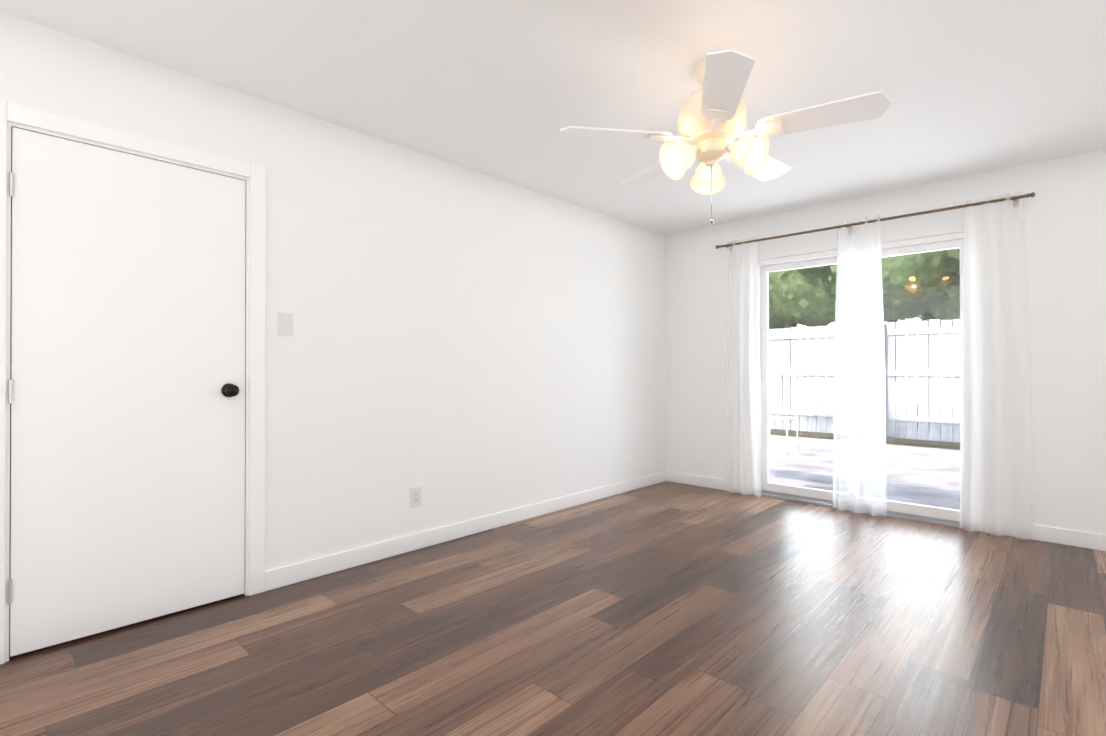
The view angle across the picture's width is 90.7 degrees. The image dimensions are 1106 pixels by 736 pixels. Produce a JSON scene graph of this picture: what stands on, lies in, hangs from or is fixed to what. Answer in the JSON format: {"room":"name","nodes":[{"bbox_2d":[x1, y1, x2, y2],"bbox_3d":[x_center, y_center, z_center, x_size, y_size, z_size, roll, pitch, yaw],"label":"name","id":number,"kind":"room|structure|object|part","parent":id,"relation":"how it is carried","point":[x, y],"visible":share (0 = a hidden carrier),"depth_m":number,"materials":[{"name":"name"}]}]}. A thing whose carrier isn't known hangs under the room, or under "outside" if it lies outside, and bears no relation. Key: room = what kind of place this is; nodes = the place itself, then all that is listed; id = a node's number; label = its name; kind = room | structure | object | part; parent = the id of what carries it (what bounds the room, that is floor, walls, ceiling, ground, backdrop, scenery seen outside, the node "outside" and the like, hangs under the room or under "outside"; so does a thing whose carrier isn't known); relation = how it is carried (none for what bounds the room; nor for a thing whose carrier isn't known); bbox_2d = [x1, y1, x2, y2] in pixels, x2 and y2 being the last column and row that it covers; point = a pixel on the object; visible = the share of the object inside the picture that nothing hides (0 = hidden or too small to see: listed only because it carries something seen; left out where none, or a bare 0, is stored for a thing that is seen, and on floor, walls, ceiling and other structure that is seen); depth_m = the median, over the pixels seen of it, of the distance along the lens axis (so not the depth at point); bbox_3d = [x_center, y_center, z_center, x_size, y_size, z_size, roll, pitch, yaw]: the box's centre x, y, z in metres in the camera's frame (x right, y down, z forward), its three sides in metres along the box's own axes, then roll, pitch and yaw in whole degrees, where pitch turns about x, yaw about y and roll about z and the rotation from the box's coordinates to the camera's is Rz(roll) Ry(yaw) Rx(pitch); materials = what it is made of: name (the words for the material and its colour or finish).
{"room":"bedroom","nodes":[
{"label":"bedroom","id":0,"kind":"room"},
{"bbox_2d":[9,135,11,648],"bbox_3d":[-1.869,0.036,2.451,0.030,2.140,1.050,0,0,43],"label":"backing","id":1,"kind":"object","parent":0,"point":[10,403],"depth_m":2.15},
{"bbox_2d":[0,12,665,570],"bbox_3d":[-0.830,-0.110,3.446,0.120,2.440,5.790,0,0,43],"label":"wall","id":2,"kind":"structure","parent":0,"point":[462,344],"depth_m":3.30,"materials":[{"name":"white paint"}]},
{"bbox_2d":[0,100,265,664],"bbox_3d":[-1.812,0.086,2.397,0.125,2.039,0.849,0,0,43],"label":"door frame","id":3,"kind":"structure","parent":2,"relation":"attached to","point":[10,125],"depth_m":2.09,"materials":[{"name":"white paint"}]},
{"bbox_3d":[-2.052,0.074,2.060,0.012,1.627,0.019,0,0,43],"label":"entry door hinges","id":4,"kind":"part","parent":3,"relation":"part of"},
{"bbox_2d":[10,127,245,656],"bbox_3d":[-1.762,0.090,2.350,0.101,2.007,0.808,0,0,43],"label":"entry door","id":5,"kind":"structure","parent":3,"relation":"attached to","point":[127,485],"depth_m":2.31,"materials":[{"name":"white paint"}]},
{"bbox_3d":[-1.521,0.106,2.582,0.066,0.066,0.066,0,0,43],"label":"knob","id":6,"kind":"part","parent":5,"relation":"part of","materials":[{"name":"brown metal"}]},
{"bbox_2d":[278,312,292,335],"bbox_3d":[-1.361,-0.223,2.783,0.016,0.118,0.072,0,0,43],"label":"light switch","id":7,"kind":"object","parent":2,"relation":"attached to","point":[285,324],"visible":1,"depth_m":2.78,"materials":[{"name":"white plastic"}]},
{"bbox_2d":[411,487,420,507],"bbox_3d":[-0.836,0.790,3.341,0.009,0.118,0.072,0,0,43],"label":"electrical outlet","id":8,"kind":"object","parent":2,"relation":"attached to","point":[415,496],"visible":1,"depth_m":3.34,"materials":[{"name":"white plastic"}]},
{"bbox_2d":[265,471,665,590],"bbox_3d":[-0.781,1.060,3.395,0.014,0.100,5.550,0,0,43],"label":"baseboard","id":9,"kind":"structure","parent":2,"relation":"attached to","point":[282,576],"depth_m":3.41,"materials":[{"name":"white paint"}]},
{"bbox_2d":[0,481,1105,735],"bbox_3d":[0.659,1.154,2.038,4.210,0.100,5.790,0,0,43],"label":"floor","id":10,"kind":"structure","parent":0,"point":[668,609],"depth_m":2.20,"materials":[{"name":"brown wood"}]},
{"bbox_2d":[753,490,976,529],"bbox_3d":[2.382,1.097,4.319,1.568,0.034,0.155,0,0,43],"label":"track","id":11,"kind":"object","parent":10,"relation":"on","point":[828,503],"visible":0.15,"depth_m":4.36,"materials":[{"name":"silver metal"}]},
{"bbox_2d":[0,0,1105,234],"bbox_3d":[0.659,-1.386,2.049,4.210,0.100,5.790,0,0,43],"label":"ceiling","id":12,"kind":"structure","parent":0,"point":[506,90],"depth_m":2.49,"materials":[{"name":"white paint"}]},
{"bbox_2d":[560,49,891,222],"bbox_3d":[0.745,-0.987,2.449,1.293,0.692,1.265,0,0,43],"label":"fan","id":13,"kind":"object","parent":12,"relation":"hanging from","point":[712,121],"visible":1,"depth_m":2.31,"materials":[{"name":"painted wood"},{"name":"painted metal"},{"name":"frosted glass"}]},
{"bbox_3d":[0.704,-0.771,2.422,0.022,0.260,0.021,0,0,43],"label":"pull chain","id":14,"kind":"part","parent":13,"relation":"part of","materials":[{"name":"silver metal"}]},
{"bbox_2d":[665,149,1105,534],"bbox_3d":[2.646,-0.107,4.066,4.090,2.440,0.120,0,0,43],"label":"wall","id":15,"kind":"structure","parent":0,"point":[1064,214],"depth_m":3.56,"materials":[{"name":"white paint"}]},
{"bbox_2d":[754,232,977,524],"bbox_3d":[2.377,0.085,4.318,1.568,2.059,0.111,0,0,43],"label":"sliding glass door","id":16,"kind":"structure","parent":15,"relation":"in","point":[819,493],"depth_m":4.40,"materials":[{"name":"clear glass"}]},
{"bbox_3d":[2.615,0.088,4.052,0.766,1.977,0.050,0,0,43],"label":"sliding patio window sash","id":17,"kind":"part","parent":16,"relation":"part of","materials":[{"name":"clear glass"}]},
{"bbox_2d":[716,191,1034,539],"bbox_3d":[2.293,-0.017,4.236,2.184,2.238,0.116,0,0,43],"label":"curtains","id":18,"kind":"object","parent":15,"relation":"attached to","point":[869,434],"visible":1,"depth_m":4.03,"materials":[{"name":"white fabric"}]},
{"bbox_2d":[666,471,1105,550],"bbox_3d":[2.562,1.063,4.048,3.956,0.100,0.014,0,0,43],"label":"baseboard","id":19,"kind":"structure","parent":15,"relation":"attached to","point":[1084,539],"depth_m":3.48,"materials":[{"name":"white paint"}]},
{"label":"outside","id":20,"kind":"structure","parent":0,"visible":0},
{"bbox_2d":[769,400,960,509],"bbox_3d":[7.842,1.213,11.069,20.000,0.100,17.150,0,0,43],"label":"patio","id":21,"kind":"structure","parent":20,"point":[900,452],"depth_m":6.21,"materials":[{"name":"concrete"}]},
{"bbox_2d":[769,364,798,453],"bbox_3d":[3.116,0.548,7.543,0.422,1.202,0.452,0,0,43],"label":"patio chair","id":22,"kind":"object","parent":21,"relation":"on","point":[777,418],"depth_m":7.64,"materials":[{"name":"white"}]},
{"bbox_2d":[769,319,959,442],"bbox_3d":[3.903,0.200,6.819,14.100,1.890,4.854,0,0,43],"label":"fence","id":23,"kind":"object","parent":21,"relation":"on","point":[923,427],"depth_m":8.64,"materials":[{"name":"paint"}]},
{"bbox_2d":[769,248,959,425],"bbox_3d":[8.017,-3.080,12.137,15.508,8.513,9.008,0,0,43],"label":"tree","id":24,"kind":"object","parent":21,"relation":"on","point":[891,268],"depth_m":10.01,"materials":[{"name":"green plant"}]},
{"bbox_2d":[771,429,959,449],"bbox_3d":[5.290,1.126,8.360,14.000,0.050,0.505,0,0,43],"label":"soil bed","id":25,"kind":"object","parent":21,"relation":"on","point":[891,440],"depth_m":8.29,"materials":[{"name":"brown"}]},
{"bbox_2d":[878,323,885,435],"bbox_3d":[5.246,0.223,8.697,0.090,1.860,0.090,0,0,43],"label":"fence post","id":26,"kind":"object","parent":21,"relation":"on","point":[882,355],"depth_m":8.63,"materials":[{"name":"white wood"}]}
]}

